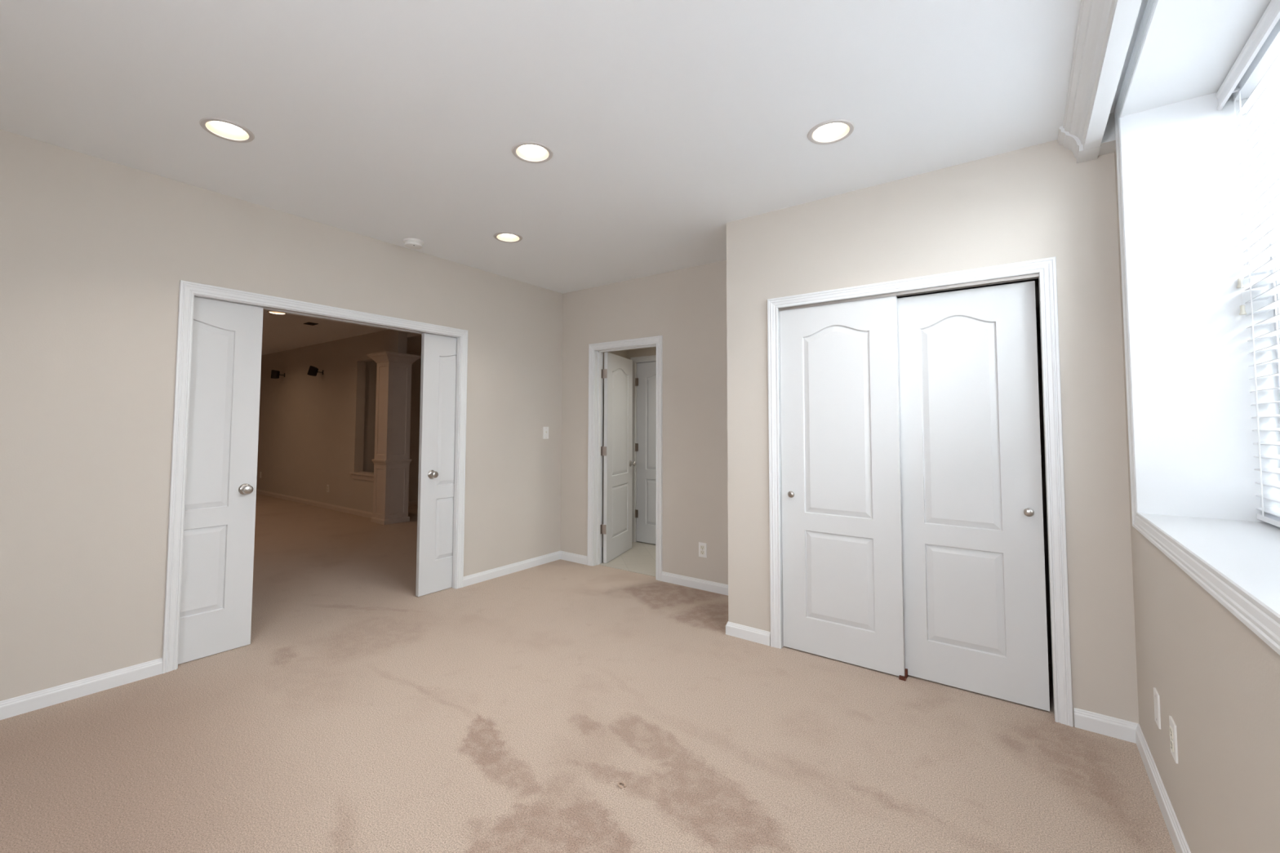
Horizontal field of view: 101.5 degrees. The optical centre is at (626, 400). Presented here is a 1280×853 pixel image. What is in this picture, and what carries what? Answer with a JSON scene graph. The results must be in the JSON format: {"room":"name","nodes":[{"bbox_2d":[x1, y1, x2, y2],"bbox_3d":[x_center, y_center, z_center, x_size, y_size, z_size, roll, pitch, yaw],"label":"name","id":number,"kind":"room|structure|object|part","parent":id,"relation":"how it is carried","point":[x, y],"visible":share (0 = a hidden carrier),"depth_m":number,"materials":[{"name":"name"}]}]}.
{"room":"empty bedroom","nodes":[
{"label":"empty bedroom","id":0,"kind":"room"},
{"bbox_2d":[0,128,562,701],"bbox_3d":[-1.483,0.114,4.236,0.125,2.813,7.800,-2,-4,37],"label":"wall","id":1,"kind":"structure","parent":0,"point":[95,253],"depth_m":2.69,"materials":[{"name":"beige paint"}]},
{"bbox_2d":[177,296,263,664],"bbox_3d":[-2.523,0.427,2.837,0.159,2.034,0.872,-2,-4,37],"label":"door","id":2,"kind":"structure","parent":1,"relation":"in","point":[218,562],"depth_m":3.03,"materials":[{"name":"white paint"}]},
{"bbox_3d":[-2.258,0.532,3.105,0.062,0.066,0.066,-2,-4,37],"label":"knob","id":3,"kind":"part","parent":2,"relation":"part of","materials":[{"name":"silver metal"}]},
{"bbox_2d":[162,280,467,673],"bbox_3d":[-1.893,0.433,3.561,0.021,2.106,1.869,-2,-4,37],"label":"trim","id":4,"kind":"structure","parent":1,"relation":"attached to","point":[187,290],"depth_m":2.88,"materials":[{"name":"white paint"}]},
{"bbox_2d":[415,333,457,596],"bbox_3d":[-1.343,0.508,4.405,0.159,2.034,0.872,-2,-4,37],"label":"door","id":5,"kind":"structure","parent":1,"relation":"in","point":[435,518],"depth_m":4.15,"materials":[{"name":"white paint"}]},
{"bbox_3d":[-1.512,0.584,4.096,0.062,0.066,0.066,-2,-4,37],"label":"knob","id":6,"kind":"part","parent":5,"relation":"part of","materials":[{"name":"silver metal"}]},
{"bbox_2d":[542,426,548,439],"bbox_3d":[-0.777,0.317,5.050,0.016,0.116,0.072,-2,-4,37],"label":"light switch","id":7,"kind":"object","parent":1,"relation":"attached to","point":[545,429],"visible":1,"depth_m":5.05,"materials":[{"name":"white plastic"}]},
{"bbox_2d":[0,551,586,719],"bbox_3d":[-2.073,1.419,2.986,0.370,0.079,5.203,-2,-4,37],"label":"baseboard","id":8,"kind":"structure","parent":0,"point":[27,703],"depth_m":2.60,"materials":[{"name":"white paint"}]},
{"bbox_2d":[256,328,422,512],"bbox_3d":[-5.040,0.235,6.969,9.100,2.813,7.900,-2,-4,37],"label":"wall","id":9,"kind":"structure","parent":0,"point":[319,429],"depth_m":8.49,"materials":[{"name":"beige paint"}]},
{"bbox_2d":[271,369,284,378],"bbox_3d":[-6.253,-0.461,9.369,0.207,0.155,0.101,0,-3,-5],"label":"wall speaker","id":10,"kind":"object","parent":9,"relation":"attached to","point":[275,374],"visible":1,"depth_m":9.32,"materials":[{"name":"black plastic"}]},
{"bbox_2d":[307,365,323,376],"bbox_3d":[-5.025,-0.469,8.440,0.218,0.164,0.098,1,-3,-8],"label":"wall speaker","id":11,"kind":"object","parent":9,"relation":"attached to","point":[313,371],"visible":1,"depth_m":8.39,"materials":[{"name":"black plastic"}]},
{"bbox_2d":[256,488,417,518],"bbox_3d":[-4.832,1.749,9.920,5.610,0.079,2.614,-2,-4,37],"label":"baseboard","id":12,"kind":"structure","parent":9,"relation":"attached to","point":[348,510],"depth_m":8.45,"materials":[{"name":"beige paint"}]},
{"bbox_2d":[349,471,373,480],"bbox_3d":[-3.696,1.105,7.544,0.914,0.091,0.175,-2,-4,37],"label":"trim","id":13,"kind":"structure","parent":9,"relation":"attached to","point":[368,476],"depth_m":7.56,"materials":[{"name":"beige paint"}]},
{"bbox_2d":[0,0,1146,355],"bbox_3d":[-3.219,-1.184,5.597,13.735,0.220,8.020,-2,-4,37],"label":"ceiling","id":14,"kind":"structure","parent":0,"point":[665,124],"depth_m":2.18,"materials":[{"name":"white paint"}]},
{"bbox_2d":[199,117,254,142],"bbox_3d":[-1.813,-1.276,2.377,0.200,0.110,0.200,-2,-4,37],"label":"recessed light","id":15,"kind":"object","parent":14,"relation":"in","point":[224,129],"visible":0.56,"depth_m":2.40,"materials":[{"name":"silver metal"}]},
{"bbox_3d":[-1.813,-1.285,2.378,0.112,0.080,0.112,-2,-4,37],"label":"bulb","id":16,"kind":"part","parent":15,"relation":"part of","materials":[{"name":"white glass"}]},
{"bbox_2d":[266,311,286,314],"bbox_3d":[-4.173,-1.095,6.242,0.200,0.110,0.200,-2,-4,37],"label":"recessed light","id":17,"kind":"object","parent":14,"relation":"in","point":[269,312],"visible":0.29,"depth_m":6.29,"materials":[{"name":"silver metal"}]},
{"bbox_2d":[303,322,318,325],"bbox_3d":[-4.176,-1.009,6.910,0.160,0.008,0.120,-2,-4,37],"label":"ceiling vent","id":18,"kind":"object","parent":14,"relation":"in","point":[306,323],"visible":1,"depth_m":6.89,"materials":[{"name":"grey metal"}]},
{"bbox_2d":[403,237,423,248],"bbox_3d":[-1.552,-1.135,3.804,0.140,0.042,0.140,-2,-4,37],"label":"smoke detector","id":19,"kind":"object","parent":14,"relation":"attached to","point":[412,243],"visible":1,"depth_m":3.77,"materials":[{"name":"white plastic"}]},
{"bbox_3d":[-1.552,-1.149,3.805,0.140,0.013,0.140,-2,-4,37],"label":"mounting plate","id":20,"kind":"part","parent":19,"relation":"part of","materials":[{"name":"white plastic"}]},
{"bbox_2d":[493,231,522,242],"bbox_3d":[-0.842,-1.206,3.716,0.200,0.110,0.200,-2,-4,37],"label":"recessed light","id":21,"kind":"object","parent":14,"relation":"in","point":[506,237],"visible":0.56,"depth_m":3.76,"materials":[{"name":"silver metal"}]},
{"bbox_3d":[-0.842,-1.216,3.716,0.112,0.080,0.112,-2,-4,37],"label":"bulb","id":22,"kind":"part","parent":21,"relation":"part of","materials":[{"name":"white glass"}]},
{"bbox_2d":[511,141,553,163],"bbox_3d":[-0.460,-1.262,2.561,0.200,0.110,0.200,-2,-4,37],"label":"recessed light","id":23,"kind":"object","parent":14,"relation":"in","point":[531,152],"visible":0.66,"depth_m":2.59,"materials":[{"name":"silver metal"}]},
{"bbox_3d":[-0.460,-1.271,2.561,0.112,0.080,0.112,-2,-4,37],"label":"bulb","id":24,"kind":"part","parent":23,"relation":"part of","materials":[{"name":"white glass"}]},
{"bbox_2d":[807,119,854,144],"bbox_3d":[0.926,-1.266,2.373,0.200,0.110,0.200,-2,-4,37],"label":"recessed light","id":25,"kind":"object","parent":14,"relation":"in","point":[833,131],"visible":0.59,"depth_m":2.40,"materials":[{"name":"silver metal"}]},
{"bbox_3d":[0.926,-1.275,2.373,0.112,0.080,0.112,-2,-4,37],"label":"bulb","id":26,"kind":"part","parent":25,"relation":"part of","materials":[{"name":"white glass"}]},
{"bbox_2d":[0,493,1176,852],"bbox_3d":[-3.403,1.640,5.602,13.085,0.124,7.800,-2,-4,37],"label":"floor","id":27,"kind":"structure","parent":0,"point":[361,713],"depth_m":2.18,"materials":[{"name":"beige carpet"}]},
{"bbox_2d":[366,351,421,524],"bbox_3d":[-3.218,0.517,7.181,0.515,2.284,0.530,-2,-4,37],"label":"column","id":28,"kind":"structure","parent":27,"relation":"on","point":[392,460],"depth_m":7.08,"materials":[{"name":"beige paint"}]},
{"bbox_2d":[617,781,626,788],"bbox_3d":[-0.018,1.408,1.911,0.032,0.012,0.028,-2,-4,37],"label":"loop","id":29,"kind":"object","parent":27,"relation":"on","point":[619,782],"visible":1,"depth_m":1.91,"materials":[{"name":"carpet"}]},
{"bbox_2d":[898,668,907,680],"bbox_3d":[1.452,1.438,2.740,0.033,0.042,0.057,-2,-4,37],"label":"guide","id":30,"kind":"object","parent":27,"relation":"on","point":[900,677],"visible":1,"depth_m":2.73,"materials":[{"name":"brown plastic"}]},
{"bbox_2d":[601,346,656,546],"bbox_3d":[0.526,0.165,5.139,2.000,2.813,1.020,-2,-4,37],"label":"wall","id":31,"kind":"structure","parent":0,"point":[628,353],"depth_m":5.89,"materials":[{"name":"beige paint"}]},
{"bbox_2d":[630,355,656,542],"bbox_3d":[0.387,0.549,5.729,0.854,2.104,0.021,-2,-4,37],"label":"trim","id":32,"kind":"structure","parent":31,"relation":"attached to","point":[645,358],"depth_m":5.94,"materials":[{"name":"white paint"}]},
{"bbox_2d":[560,260,1052,664],"bbox_3d":[0.971,0.116,4.093,4.220,2.813,0.120,-2,-4,37],"label":"wall","id":33,"kind":"structure","parent":0,"point":[686,307],"depth_m":4.40,"materials":[{"name":"beige paint"}]},
{"bbox_2d":[600,351,635,563],"bbox_3d":[-0.084,0.560,5.343,0.159,2.024,0.713,-1,-3,21],"label":"door","id":34,"kind":"structure","parent":33,"relation":"in","point":[617,372],"depth_m":5.28,"materials":[{"name":"white paint"}]},
{"bbox_3d":[0.068,0.680,5.594,0.062,0.066,0.066,-1,-3,21],"label":"knob","id":35,"kind":"part","parent":34,"relation":"part of","materials":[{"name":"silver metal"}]},
{"bbox_2d":[586,335,662,581],"bbox_3d":[-0.030,0.500,4.742,0.836,2.102,0.021,-2,-4,37],"label":"trim","id":36,"kind":"structure","parent":33,"relation":"attached to","point":[658,340],"depth_m":4.63,"materials":[{"name":"white paint"}]},
{"bbox_2d":[593,343,656,565],"bbox_3d":[0.010,0.526,4.794,0.738,2.054,0.122,-2,-4,37],"label":"trim","id":37,"kind":"structure","parent":33,"relation":"attached to","point":[598,354],"depth_m":4.99,"materials":[{"name":"white paint"}]},
{"bbox_2d":[661,571,728,595],"bbox_3d":[0.683,1.486,4.156,0.956,0.079,0.016,-2,-4,37],"label":"baseboard","id":38,"kind":"structure","parent":33,"relation":"attached to","point":[706,585],"depth_m":4.24,"materials":[{"name":"white paint"}]},
{"bbox_2d":[698,542,706,557],"bbox_3d":[0.614,1.213,4.224,0.072,0.116,0.008,-2,-4,37],"label":"wall outlet","id":39,"kind":"object","parent":33,"relation":"attached to","point":[702,546],"visible":1,"depth_m":4.22,"materials":[{"name":"white plastic"}]},
{"bbox_2d":[726,139,1138,725],"bbox_3d":[1.612,0.069,3.096,1.876,2.813,0.704,-2,-4,37],"label":"wall","id":40,"kind":"structure","parent":0,"point":[1035,202],"depth_m":2.52,"materials":[{"name":"beige paint"}]},
{"bbox_2d":[725,622,770,646],"bbox_3d":[0.955,1.455,3.502,0.290,0.079,0.704,-2,-4,37],"label":"baseboard","id":41,"kind":"structure","parent":40,"relation":"attached to","point":[746,633],"depth_m":3.22,"materials":[{"name":"white paint"}]},
{"bbox_2d":[779,295,905,675],"bbox_3d":[1.198,0.451,2.976,0.645,2.020,0.060,-2,-4,37],"label":"door","id":42,"kind":"structure","parent":40,"relation":"in","point":[842,547],"depth_m":2.95,"materials":[{"name":"white paint"}]},
{"bbox_3d":[0.981,0.561,3.112,0.039,0.039,0.026,-2,-4,37],"label":"knob","id":43,"kind":"part","parent":42,"relation":"part of","materials":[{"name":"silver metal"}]},
{"bbox_2d":[778,273,1039,311],"bbox_3d":[1.465,-0.570,2.871,1.257,0.014,0.095,-2,-4,37],"label":"door track","id":44,"kind":"object","parent":40,"relation":"attached to","point":[1030,277],"visible":0.68,"depth_m":2.72,"materials":[{"name":"white metal"}]},
{"bbox_2d":[767,256,1073,727],"bbox_3d":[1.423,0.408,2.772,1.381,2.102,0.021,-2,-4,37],"label":"trim","id":45,"kind":"structure","parent":40,"relation":"attached to","point":[1046,267],"depth_m":2.42,"materials":[{"name":"white paint"}]},
{"bbox_2d":[897,280,1049,711],"bbox_3d":[1.699,0.441,2.655,0.647,2.012,0.060,-2,-4,37],"label":"door","id":46,"kind":"structure","parent":40,"relation":"in","point":[975,604],"depth_m":2.62,"materials":[{"name":"white paint"}]},
{"bbox_3d":[1.905,0.532,2.475,0.039,0.039,0.026,-2,-4,37],"label":"knob","id":47,"kind":"part","parent":46,"relation":"part of","materials":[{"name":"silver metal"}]},
{"bbox_2d":[1114,149,1279,852],"bbox_3d":[1.221,-0.052,0.656,0.435,2.813,5.320,-2,-4,37],"label":"wall","id":48,"kind":"structure","parent":0,"point":[1217,680],"depth_m":1.36,"materials":[{"name":"beige paint"}]},
{"bbox_2d":[1057,0,1142,163],"bbox_3d":[0.758,-1.237,0.613,0.191,0.134,4.396,-2,-4,37],"label":"window valance","id":49,"kind":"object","parent":48,"relation":"attached to","point":[1104,28],"depth_m":1.85,"materials":[{"name":"white paint"}]},
{"bbox_2d":[1073,707,1191,852],"bbox_3d":[0.714,1.304,0.453,0.211,0.079,4.499,-2,-4,37],"label":"baseboard","id":50,"kind":"structure","parent":48,"relation":"attached to","point":[1130,731],"depth_m":2.09,"materials":[{"name":"white paint"}]},
{"bbox_2d":[1153,687,1160,729],"bbox_3d":[1.885,1.095,1.857,0.008,0.116,0.072,-2,-4,37],"label":"blank plate","id":51,"kind":"object","parent":48,"relation":"attached to","point":[1156,696],"visible":1,"depth_m":1.84,"materials":[{"name":"white plastic"}]},
{"bbox_2d":[1168,715,1177,764],"bbox_3d":[1.734,1.077,1.658,0.008,0.116,0.072,-2,-4,37],"label":"wall outlet","id":52,"kind":"object","parent":48,"relation":"attached to","point":[1173,731],"visible":1,"depth_m":1.64,"materials":[{"name":"white plastic"}]},
{"bbox_2d":[1169,725,1173,739],"bbox_3d":[1.732,1.057,1.661,0.004,0.029,0.033,-2,-4,37],"label":"receptacle","id":53,"kind":"object","parent":52,"relation":"attached to","point":[1171,726],"depth_m":1.66,"materials":[{"name":"grey plastic"}]},
{"bbox_2d":[1169,737,1173,752],"bbox_3d":[1.732,1.096,1.659,0.004,0.029,0.033,-2,-4,37],"label":"receptacle","id":54,"kind":"object","parent":52,"relation":"attached to","point":[1171,740],"depth_m":1.66,"materials":[{"name":"grey plastic"}]},
{"bbox_2d":[1114,0,1279,655],"bbox_3d":[1.398,-0.395,1.280,0.021,1.714,2.125,-2,-4,37],"label":"trim","id":55,"kind":"structure","parent":48,"relation":"attached to","point":[1262,617],"depth_m":1.77,"materials":[{"name":"white paint"}]},
{"bbox_2d":[1124,0,1279,608],"bbox_3d":[1.576,-0.400,1.146,0.437,1.629,2.032,-2,-4,37],"label":"window recess","id":56,"kind":"structure","parent":48,"relation":"attached to","point":[1197,449],"depth_m":1.94,"materials":[{"name":"white paint"}]},
{"bbox_2d":[1216,0,1279,527],"bbox_3d":[1.647,-0.406,1.099,0.096,1.573,1.985,-2,-4,37],"label":"window blind","id":57,"kind":"object","parent":48,"relation":"attached to","point":[1255,74],"visible":1,"depth_m":1.77,"materials":[{"name":"white plastic"}]},
{"bbox_3d":[2.228,-0.778,1.906,0.003,0.668,0.015,0,-3,-2],"label":"lift cord","id":58,"kind":"part","parent":57,"relation":"part of","materials":[{"name":"white fabric"}]},
{"bbox_3d":[2.221,-0.728,1.896,0.003,0.768,0.015,0,-3,-2],"label":"lift cord","id":59,"kind":"part","parent":57,"relation":"part of","materials":[{"name":"white fabric"}]},
{"bbox_3d":[2.210,-0.353,1.813,0.057,1.505,0.010,-2,-4,37],"label":"ladder cord","id":60,"kind":"part","parent":57,"relation":"part of","materials":[{"name":"white fabric"}]},
{"bbox_3d":[1.658,0.369,1.046,0.050,0.018,1.978,-2,-4,37],"label":"rail","id":61,"kind":"part","parent":57,"relation":"part of","materials":[{"name":"white plastic"}]},
{"bbox_2d":[1268,209,1279,421],"bbox_3d":[2.022,-0.385,1.435,0.072,1.589,0.998,-2,-4,37],"label":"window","id":62,"kind":"structure","parent":48,"relation":"in","point":[1277,282],"depth_m":1.83,"materials":[{"name":"white glass"}]},
{"bbox_3d":[0.744,0.565,5.499,0.105,2.052,0.050,-2,-4,37],"label":"wall","id":63,"kind":"structure","parent":0,"visible":0},
{"bbox_2d":[635,361,656,544],"bbox_3d":[0.373,0.577,5.744,0.752,2.022,0.097,-2,-4,37],"label":"door","id":64,"kind":"structure","parent":63,"relation":"in","point":[646,380],"depth_m":5.88,"materials":[{"name":"white paint"}]}
]}

